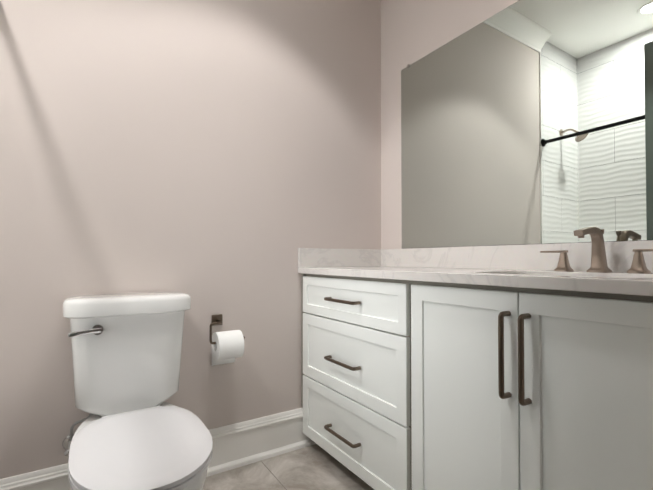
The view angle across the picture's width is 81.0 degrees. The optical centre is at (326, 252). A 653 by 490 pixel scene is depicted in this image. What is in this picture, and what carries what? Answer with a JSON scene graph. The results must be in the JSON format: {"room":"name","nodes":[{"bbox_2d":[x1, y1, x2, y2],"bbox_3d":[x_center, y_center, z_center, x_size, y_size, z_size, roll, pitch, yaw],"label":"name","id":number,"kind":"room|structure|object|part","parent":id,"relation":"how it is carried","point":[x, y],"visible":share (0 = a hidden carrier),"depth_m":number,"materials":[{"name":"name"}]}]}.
{"room":"bathroom","nodes":[
{"label":"bathroom","id":0,"kind":"room"},
{"bbox_2d":[0,0,380,478],"bbox_3d":[-0.726,-0.435,1.694,2.660,2.845,0.120,1,-1,-32],"label":"wall","id":1,"kind":"structure","parent":0,"point":[214,157],"depth_m":1.69,"materials":[{"name":"paint"}]},
{"bbox_2d":[0,408,309,489],"bbox_3d":[-0.616,0.892,1.659,1.308,0.190,0.021,1,-1,-32],"label":"baseboard","id":2,"kind":"structure","parent":1,"relation":"attached to","point":[237,441],"depth_m":1.78,"materials":[{"name":"white wood"}]},
{"bbox_2d":[209,314,244,365],"bbox_3d":[-0.443,0.393,1.707,0.162,0.226,0.138,1,-1,-32],"label":"toilet paper holder","id":3,"kind":"object","parent":1,"relation":"attached to","point":[227,346],"visible":1,"depth_m":1.67,"materials":[{"name":"white paper"}]},
{"bbox_3d":[-0.499,0.305,1.746,0.048,0.048,0.013,1,-1,-32],"label":"plate","id":4,"kind":"part","parent":3,"relation":"part of","materials":[{"name":"grey metal"}]},
{"bbox_3d":[-0.455,0.351,1.727,0.162,0.096,0.071,1,-1,-32],"label":"arm","id":5,"kind":"part","parent":3,"relation":"part of"},
{"bbox_2d":[207,439,315,476],"bbox_3d":[-0.609,0.973,1.646,1.308,0.026,0.020,1,-1,-32],"label":"baseboard molding","id":6,"kind":"structure","parent":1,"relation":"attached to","point":[221,468],"depth_m":1.82,"materials":[{"name":"white wood"}]},
{"bbox_2d":[298,248,381,266],"bbox_3d":[0.086,0.027,2.119,0.544,0.100,0.019,1,-1,-32],"label":"backsplash","id":7,"kind":"structure","parent":1,"relation":"attached to","point":[307,257],"depth_m":2.10,"materials":[{"name":"white stone"}]},
{"bbox_2d":[203,444,373,489],"bbox_3d":[0.165,1.014,0.270,2.660,0.100,3.440,1,-1,-32],"label":"floor","id":8,"kind":"structure","parent":0,"point":[315,467],"depth_m":1.70,"materials":[{"name":"tile"}]},
{"bbox_2d":[62,292,212,489],"bbox_3d":[-0.603,0.567,1.225,0.428,0.824,0.774,1,-1,-32],"label":"toilet","id":9,"kind":"object","parent":8,"relation":"on","point":[134,431],"visible":1,"depth_m":1.32,"materials":[{"name":"white ceramic"}]},
{"bbox_3d":[-0.816,0.266,1.300,0.101,0.034,0.028,1,-1,-32],"label":"handle lever","id":10,"kind":"part","parent":9,"relation":"part of","materials":[{"name":"silver metal"}]},
{"bbox_3d":[-0.749,0.193,1.463,0.426,0.067,0.218,1,-1,-32],"label":"tank lid","id":11,"kind":"part","parent":9,"relation":"part of","materials":[{"name":"white ceramic"}]},
{"bbox_3d":[-0.751,0.410,1.463,0.384,0.367,0.190,1,-1,-32],"label":"tank","id":12,"kind":"part","parent":9,"relation":"part of","materials":[{"name":"white ceramic"}]},
{"bbox_3d":[-0.596,0.784,1.212,0.374,0.390,0.740,1,-1,-32],"label":"bowl","id":13,"kind":"part","parent":9,"relation":"part of","materials":[{"name":"white ceramic"}]},
{"bbox_3d":[-0.539,0.577,1.126,0.365,0.016,0.539,1,-1,-32],"label":"seat","id":14,"kind":"part","parent":9,"relation":"part of","materials":[{"name":"white plastic"}]},
{"bbox_3d":[-0.539,0.556,1.127,0.365,0.022,0.539,1,-1,-32],"label":"lid","id":15,"kind":"part","parent":9,"relation":"part of","materials":[{"name":"white plastic"}]},
{"bbox_2d":[298,271,652,489],"bbox_3d":[0.508,0.539,1.444,0.583,0.887,1.594,1,-1,-32],"label":"bathroom vanity","id":16,"kind":"object","parent":8,"relation":"on","point":[516,367],"depth_m":1.10,"materials":[{"name":"grey wood"}]},
{"bbox_3d":[0.087,0.459,1.659,0.020,0.311,0.748,1,-1,-32],"label":"drawer","id":17,"kind":"part","parent":16,"relation":"part of","materials":[{"name":"white paint"}]},
{"bbox_3d":[0.087,0.206,1.663,0.020,0.183,0.748,1,-1,-32],"label":"drawer","id":18,"kind":"part","parent":16,"relation":"part of","materials":[{"name":"white paint"}]},
{"bbox_3d":[0.087,0.769,1.654,0.020,0.297,0.748,1,-1,-32],"label":"drawer","id":19,"kind":"part","parent":16,"relation":"part of","materials":[{"name":"white paint"}]},
{"bbox_3d":[0.403,0.508,1.161,0.020,0.803,0.385,1,-1,-32],"label":"door","id":20,"kind":"part","parent":16,"relation":"part of","materials":[{"name":"white paint"}]},
{"bbox_2d":[298,267,652,286],"bbox_3d":[0.517,0.081,1.458,0.563,0.030,1.596,1,-1,-32],"label":"countertop","id":21,"kind":"structure","parent":16,"relation":"on","point":[511,274],"depth_m":1.17,"materials":[{"name":"white stone"}]},
{"bbox_2d":[538,227,652,274],"bbox_3d":[0.838,-0.011,1.215,0.165,0.145,0.369,1,-1,-32],"label":"faucet","id":22,"kind":"object","parent":21,"relation":"on","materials":[{"name":"brown metal"}]},
{"bbox_3d":[0.613,0.502,0.831,0.020,0.803,0.388,1,-1,-32],"label":"door","id":23,"kind":"part","parent":16,"relation":"part of","materials":[{"name":"white paint"}]},
{"bbox_2d":[381,0,652,248],"bbox_3d":[1.269,-0.448,0.925,0.120,2.845,3.320,1,-1,-32],"label":"wall","id":24,"kind":"structure","parent":0,"point":[412,31],"depth_m":2.16,"materials":[{"name":"paint"}]},
{"bbox_2d":[382,241,652,270],"bbox_3d":[0.746,0.018,1.605,0.019,0.100,1.596,1,-1,-32],"label":"backsplash","id":25,"kind":"structure","parent":24,"relation":"attached to","point":[527,257],"depth_m":1.67,"materials":[{"name":"white stone"}]},
{"bbox_2d":[401,0,652,248],"bbox_3d":[0.799,-0.539,1.544,0.008,1.010,1.414,1,-1,-32],"label":"mirror","id":26,"kind":"object","parent":24,"relation":"attached to","point":[524,122],"visible":1,"depth_m":1.51,"materials":[{"name":"grey mirror"}]}
]}

